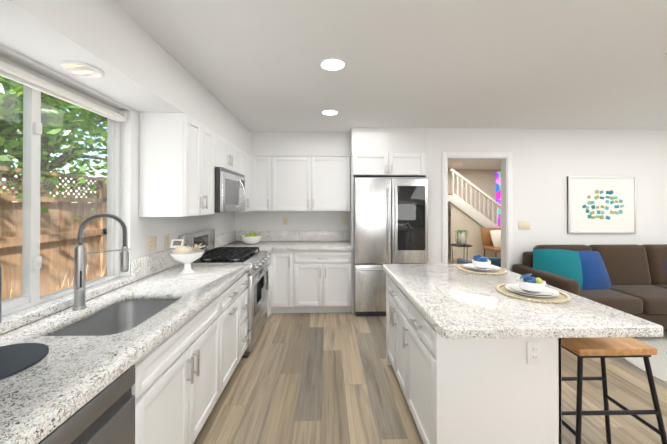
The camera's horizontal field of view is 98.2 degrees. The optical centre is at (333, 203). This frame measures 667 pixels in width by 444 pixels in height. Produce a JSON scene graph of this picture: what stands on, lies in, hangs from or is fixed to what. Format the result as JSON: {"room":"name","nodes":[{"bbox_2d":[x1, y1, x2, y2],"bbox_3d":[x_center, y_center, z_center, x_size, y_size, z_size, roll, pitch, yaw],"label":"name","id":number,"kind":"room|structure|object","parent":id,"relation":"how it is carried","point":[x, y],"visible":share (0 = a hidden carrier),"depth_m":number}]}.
{"room":"kitchen","nodes":[
{"label":"kitchen","id":0,"kind":"room"},
{"bbox_2d":[0,43,234,275],"bbox_3d":[-1.509,0.214,0.625,0.150,2.510,7.880,0,0,-1],"label":"wall","id":1,"kind":"structure","parent":0,"point":[141,230],"depth_m":2.12},
{"bbox_2d":[0,56,119,316],"bbox_3d":[-1.551,-0.057,1.486,0.075,1.238,1.200,0,0,-1],"label":"window","id":2,"kind":"structure","parent":1,"relation":"in","point":[32,264],"depth_m":1.49},
{"bbox_2d":[0,60,126,122],"bbox_3d":[-1.498,-0.617,1.490,0.050,0.078,1.176,0,0,-1],"label":"roller blind","id":3,"kind":"object","parent":2,"relation":"attached to","point":[11,72],"visible":1,"depth_m":1.54},
{"bbox_2d":[0,276,133,333],"bbox_3d":[-1.477,0.541,1.484,0.103,0.041,1.196,0,0,-1],"label":"window sill","id":4,"kind":"structure","parent":1,"relation":"attached to","point":[14,320],"depth_m":1.49},
{"bbox_2d":[0,265,1,322],"bbox_3d":[-1.470,0.347,1.215,0.100,0.342,0.100,0,0,-1],"label":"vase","id":5,"kind":"object","parent":4,"relation":"on","point":[0,294],"visible":1,"depth_m":1.24},
{"bbox_2d":[148,236,156,251],"bbox_3d":[-1.468,0.329,2.345,0.008,0.115,0.116,0,0,-1],"label":"electrical outlet plate","id":6,"kind":"object","parent":1,"relation":"attached to","point":[152,243],"depth_m":2.34},
{"bbox_2d":[164,235,168,248],"bbox_3d":[-1.472,0.340,2.555,0.008,0.115,0.070,0,0,-1],"label":"electrical outlet plate","id":7,"kind":"object","parent":1,"relation":"attached to","point":[166,238],"depth_m":2.55},
{"bbox_2d":[139,112,215,216],"bbox_3d":[-1.298,-0.290,2.467,0.346,0.790,0.570,0,0,-1],"label":"upper cabinet","id":8,"kind":"object","parent":1,"relation":"attached to","point":[177,153],"depth_m":2.18},
{"bbox_2d":[132,232,235,279],"bbox_3d":[-1.448,0.486,1.863,0.020,0.160,5.156,0,0,-1],"label":"backsplash","id":9,"kind":"structure","parent":1,"relation":"attached to","point":[143,266],"depth_m":2.42},
{"bbox_2d":[216,133,239,159],"bbox_3d":[-1.313,-0.515,3.134,0.346,0.332,0.761,0,0,-1],"label":"upper cabinet","id":10,"kind":"object","parent":1,"relation":"attached to","point":[225,150],"depth_m":3.07},
{"bbox_2d":[216,160,247,212],"bbox_3d":[-1.241,-0.160,3.033,0.486,0.503,0.555,0,0,-1],"label":"microwave","id":11,"kind":"object","parent":1,"relation":"attached to","point":[231,176],"depth_m":3.07},
{"bbox_2d":[240,149,255,210],"bbox_3d":[-1.309,-0.282,3.828,0.386,0.790,0.629,0,0,-1],"label":"upper cabinet","id":12,"kind":"object","parent":1,"relation":"attached to","point":[245,158],"depth_m":4.09},
{"bbox_2d":[0,0,424,156],"bbox_3d":[-0.055,-0.869,0.603,2.752,0.342,7.756,0,0,-1],"label":"soffit","id":13,"kind":"structure","parent":0,"point":[140,67],"depth_m":1.73},
{"bbox_2d":[59,60,103,77],"bbox_3d":[-1.288,-0.681,1.485,0.164,0.048,0.164,0,0,-1],"label":"recessed light","id":14,"kind":"object","parent":13,"relation":"in","point":[83,69],"depth_m":1.45},
{"bbox_2d":[235,176,422,243],"bbox_3d":[-0.153,0.235,4.301,3.025,2.510,0.590,0,0,-1],"label":"wall","id":15,"kind":"structure","parent":0,"point":[297,221],"depth_m":4.46},
{"bbox_2d":[256,156,275,210],"bbox_3d":[-1.008,-0.280,4.262,0.354,0.790,0.386,0,0,-1],"label":"upper cabinet","id":16,"kind":"object","parent":15,"relation":"attached to","point":[265,165],"depth_m":4.14},
{"bbox_2d":[283,217,287,224],"bbox_3d":[-0.739,0.271,4.458,0.070,0.115,0.008,0,0,-1],"label":"electrical outlet plate","id":17,"kind":"object","parent":15,"relation":"attached to","point":[285,219],"depth_m":4.46},
{"bbox_2d":[236,232,347,239],"bbox_3d":[-0.631,0.500,4.450,1.729,0.160,0.020,0,0,-1],"label":"backsplash","id":18,"kind":"structure","parent":15,"relation":"attached to","point":[267,235],"depth_m":4.44},
{"bbox_2d":[276,156,347,210],"bbox_3d":[-0.358,-0.280,4.307,1.188,0.790,0.325,0,0,-1],"label":"upper cabinet","id":19,"kind":"object","parent":15,"relation":"attached to","point":[303,183],"depth_m":4.15},
{"bbox_2d":[342,217,345,224],"bbox_3d":[0.161,0.271,4.478,0.070,0.115,0.008,0,0,-1],"label":"electrical outlet plate","id":20,"kind":"object","parent":15,"relation":"attached to","point":[343,218],"depth_m":4.48},
{"bbox_2d":[348,153,425,179],"bbox_3d":[0.743,-0.524,4.183,0.993,0.302,0.625,0,0,-1],"label":"upper cabinet","id":21,"kind":"object","parent":15,"relation":"attached to","point":[359,164],"depth_m":3.88},
{"bbox_2d":[113,0,666,169],"bbox_3d":[2.436,-1.079,2.690,8.130,0.100,11.820,0,0,-1],"label":"ceiling","id":22,"kind":"structure","parent":0,"point":[252,65],"depth_m":2.09},
{"bbox_2d":[321,109,337,114],"bbox_3d":[-0.041,-1.023,3.255,0.182,0.010,0.182,0,0,-1],"label":"recessed light","id":23,"kind":"object","parent":22,"relation":"in","point":[326,112],"depth_m":3.25},
{"bbox_2d":[320,58,345,70],"bbox_3d":[-0.005,-1.029,2.145,0.182,0.010,0.182,0,0,-1],"label":"recessed light","id":24,"kind":"object","parent":22,"relation":"in","point":[329,64],"depth_m":2.14},
{"bbox_2d":[193,255,666,443],"bbox_3d":[2.451,1.511,2.666,8.300,0.060,12.000,0,0,-1],"label":"floor","id":25,"kind":"structure","parent":0,"point":[313,378],"depth_m":2.25},
{"bbox_2d":[44,352,151,443],"bbox_3d":[-1.102,1.038,0.823,0.666,0.864,0.732,0,0,-1],"label":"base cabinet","id":26,"kind":"object","parent":25,"relation":"on","point":[122,413],"depth_m":1.05},
{"bbox_2d":[152,276,243,423],"bbox_3d":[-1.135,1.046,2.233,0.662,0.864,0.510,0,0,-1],"label":"base cabinet","id":27,"kind":"object","parent":25,"relation":"on","point":[189,381],"depth_m":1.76},
{"bbox_2d":[0,240,279,443],"bbox_3d":[-1.113,0.598,1.870,0.691,0.078,5.156,0,0,-1],"label":"countertop","id":28,"kind":"structure","parent":27,"relation":"on","point":[37,400],"depth_m":1.17},
{"bbox_2d":[0,343,48,379],"bbox_3d":[-1.192,0.556,0.990,0.310,0.009,0.310,0,0,-1],"label":"slate board","id":29,"kind":"object","parent":28,"relation":"on","point":[16,358],"visible":0.96,"depth_m":1.04},
{"bbox_2d":[68,213,131,311],"bbox_3d":[-1.288,0.309,1.613,0.198,0.511,0.202,0,0,-1],"label":"faucet","id":30,"kind":"object","parent":28,"relation":"on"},
{"bbox_2d":[52,300,195,367],"bbox_3d":[-1.107,0.704,1.521,0.456,0.188,0.646,0,0,-1],"label":"sink","id":31,"kind":"object","parent":28,"relation":"in","point":[116,320],"depth_m":1.65},
{"bbox_2d":[169,239,205,273],"bbox_3d":[-1.193,0.426,2.361,0.260,0.284,0.260,0,0,-1],"label":"pedestal bowl","id":32,"kind":"object","parent":28,"relation":"on","point":[186,256],"visible":1,"depth_m":2.31},
{"bbox_2d":[238,232,263,243],"bbox_3d":[-1.182,0.496,4.151,0.373,0.164,0.300,0,0,-1],"label":"bowl","id":33,"kind":"object","parent":28,"relation":"on","point":[251,238],"visible":1,"depth_m":4.06},
{"bbox_2d":[240,272,247,358],"bbox_3d":[-1.143,1.048,2.588,0.662,0.864,0.319,0,0,-1],"label":"base cabinet","id":34,"kind":"object","parent":25,"relation":"on","point":[243,291],"depth_m":2.65},
{"bbox_2d":[248,252,267,355],"bbox_3d":[-1.109,1.036,3.129,0.642,0.894,0.754,0,0,-1],"label":"oven","id":35,"kind":"object","parent":25,"relation":"on","point":[258,274],"depth_m":2.97},
{"bbox_2d":[268,252,275,315],"bbox_3d":[-1.146,1.056,4.134,0.724,0.864,0.621,0,0,-1],"label":"base cabinet","id":36,"kind":"object","parent":25,"relation":"on","point":[271,255],"depth_m":3.83},
{"bbox_2d":[276,252,299,312],"bbox_3d":[-0.660,1.056,4.145,0.374,0.864,0.621,0,0,-1],"label":"base cabinet","id":37,"kind":"object","parent":25,"relation":"on","point":[287,263],"depth_m":3.84},
{"bbox_2d":[300,252,351,312],"bbox_3d":[-0.184,1.057,4.155,0.847,0.864,0.621,0,0,-1],"label":"base cabinet","id":38,"kind":"object","parent":25,"relation":"on","point":[325,277],"depth_m":3.85},
{"bbox_2d":[272,240,351,251],"bbox_3d":[-0.288,0.601,4.141,1.058,0.045,0.652,0,0,-1],"label":"countertop","id":39,"kind":"structure","parent":38,"relation":"on","point":[285,245],"depth_m":3.87},
{"bbox_2d":[348,176,427,315],"bbox_3d":[0.740,0.573,4.111,0.985,1.830,0.706,0,0,-1],"label":"refrigerator","id":40,"kind":"object","parent":25,"relation":"on","point":[389,214],"depth_m":3.76},
{"bbox_2d":[450,230,471,261],"bbox_3d":[2.905,1.049,6.579,0.460,0.908,0.460,0,0,-1],"label":"table","id":41,"kind":"object","parent":25,"relation":"on","point":[461,239],"visible":0.88,"depth_m":6.52},
{"bbox_2d":[386,272,561,443],"bbox_3d":[0.799,1.045,2.052,0.668,0.865,1.234,0,0,-1],"label":"kitchen island","id":42,"kind":"object","parent":25,"relation":"on","point":[472,358],"depth_m":1.45},
{"bbox_2d":[383,264,662,339],"bbox_3d":[0.987,0.589,2.014,1.028,0.044,1.428,0,0,-1],"label":"island countertop","id":43,"kind":"structure","parent":42,"relation":"on","point":[459,304],"depth_m":1.51},
{"bbox_2d":[457,255,507,274],"bbox_3d":[1.265,0.503,2.475,0.389,0.131,0.389,0,0,-1],"label":"place setting","id":44,"kind":"object","parent":43,"relation":"on","point":[480,264],"visible":1,"depth_m":2.43},
{"bbox_2d":[496,273,570,302],"bbox_3d":[1.240,0.499,1.814,0.389,0.131,0.389,0,0,-1],"label":"place setting","id":45,"kind":"object","parent":43,"relation":"on","point":[526,287],"visible":1,"depth_m":1.76},
{"bbox_2d":[448,169,500,260],"bbox_3d":[3.704,0.322,7.996,3.220,2.443,0.990,0,0,-1],"label":"stairs","id":46,"kind":"structure","parent":25,"relation":"on","point":[467,217],"depth_m":7.57},
{"bbox_2d":[457,257,500,266],"bbox_3d":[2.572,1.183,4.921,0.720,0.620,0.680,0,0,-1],"label":"rug","id":47,"kind":"object","parent":25,"relation":"on","point":[495,261],"visible":0.12,"depth_m":4.64},
{"bbox_2d":[481,228,500,256],"bbox_3d":[4.055,1.067,7.046,0.600,0.878,0.643,0,0,-1],"label":"chair","id":48,"kind":"object","parent":25,"relation":"on","point":[491,239],"visible":0.5,"depth_m":7.16},
{"bbox_2d":[512,244,666,329],"bbox_3d":[3.604,1.004,3.482,2.400,0.962,0.915,0,0,-1],"label":"sofa","id":49,"kind":"object","parent":25,"relation":"on","point":[631,279],"visible":0.69,"depth_m":3.43},
{"bbox_2d":[561,337,666,443],"bbox_3d":[1.445,1.102,1.600,0.531,0.745,0.372,0,0,-1],"label":"stool","id":50,"kind":"object","parent":25,"relation":"on","point":[602,348],"visible":0.6,"depth_m":1.46},
{"bbox_2d":[622,331,666,382],"bbox_3d":[3.586,1.474,2.491,1.720,0.010,1.720,0,0,-1],"label":"round rug","id":51,"kind":"object","parent":25,"relation":"on","point":[658,362],"visible":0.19,"depth_m":2.73},
{"bbox_2d":[448,169,500,250],"bbox_3d":[3.759,0.259,8.564,5.225,2.510,0.120,0,0,-1],"label":"wall","id":52,"kind":"structure","parent":0,"point":[484,181],"depth_m":8.51},
{"bbox_2d":[496,172,500,226],"bbox_3d":[4.931,-0.111,8.571,0.280,1.650,0.020,0,0,-1],"label":"window","id":53,"kind":"structure","parent":52,"relation":"in","point":[498,187],"depth_m":8.56},
{"bbox_2d":[423,128,666,264],"bbox_3d":[3.859,0.233,4.034,5.225,2.510,0.120,0,0,-1],"label":"wall","id":54,"kind":"structure","parent":0,"point":[546,163],"depth_m":3.96},
{"bbox_2d":[442,152,512,270],"bbox_3d":[1.952,0.397,3.991,0.964,2.182,0.152,0,0,-1],"label":"door frame","id":55,"kind":"structure","parent":54,"relation":"attached to","point":[505,158],"depth_m":3.93},
{"bbox_2d":[518,221,529,228],"bbox_3d":[2.603,0.298,3.939,0.162,0.115,0.014,0,0,-1],"label":"switch plate","id":56,"kind":"object","parent":54,"relation":"attached to","point":[523,224],"visible":1,"depth_m":3.94},
{"bbox_2d":[567,176,636,232],"bbox_3d":[3.673,0.018,3.954,0.950,0.780,0.033,0,0,-1],"label":"picture frame","id":57,"kind":"object","parent":54,"relation":"attached to","point":[601,204],"visible":1,"depth_m":3.95},
{"label":"outside","id":58,"kind":"structure","parent":0,"visible":0},
{"bbox_3d":[-5.390,1.687,3.791,7.470,0.100,18.000,0,0,-1],"label":"ground","id":59,"kind":"structure","parent":58,"visible":0},
{"bbox_2d":[0,166,106,300],"bbox_3d":[-3.271,0.634,4.082,0.100,2.010,14.752,0,0,-1],"label":"fence","id":60,"kind":"object","parent":59,"relation":"on","point":[48,255],"depth_m":3.38},
{"bbox_2d":[0,134,106,202],"bbox_3d":[-7.405,-0.052,3.729,2.809,3.562,16.244,0,0,-1],"label":"hedge","id":61,"kind":"object","parent":59,"relation":"on","point":[83,168],"depth_m":8.75},
{"bbox_2d":[0,75,106,225],"bbox_3d":[-4.704,-1.298,2.036,5.591,5.869,11.488,0,0,-1],"label":"tree","id":62,"kind":"object","parent":59,"relation":"on","point":[14,104],"depth_m":3.23},
{"bbox_2d":[10,264,105,298],"bbox_3d":[-2.664,1.160,3.175,1.122,0.950,9.493,0,0,-1],"label":"dry grass","id":63,"kind":"structure","parent":59,"relation":"on","point":[73,279],"depth_m":3.12}
]}

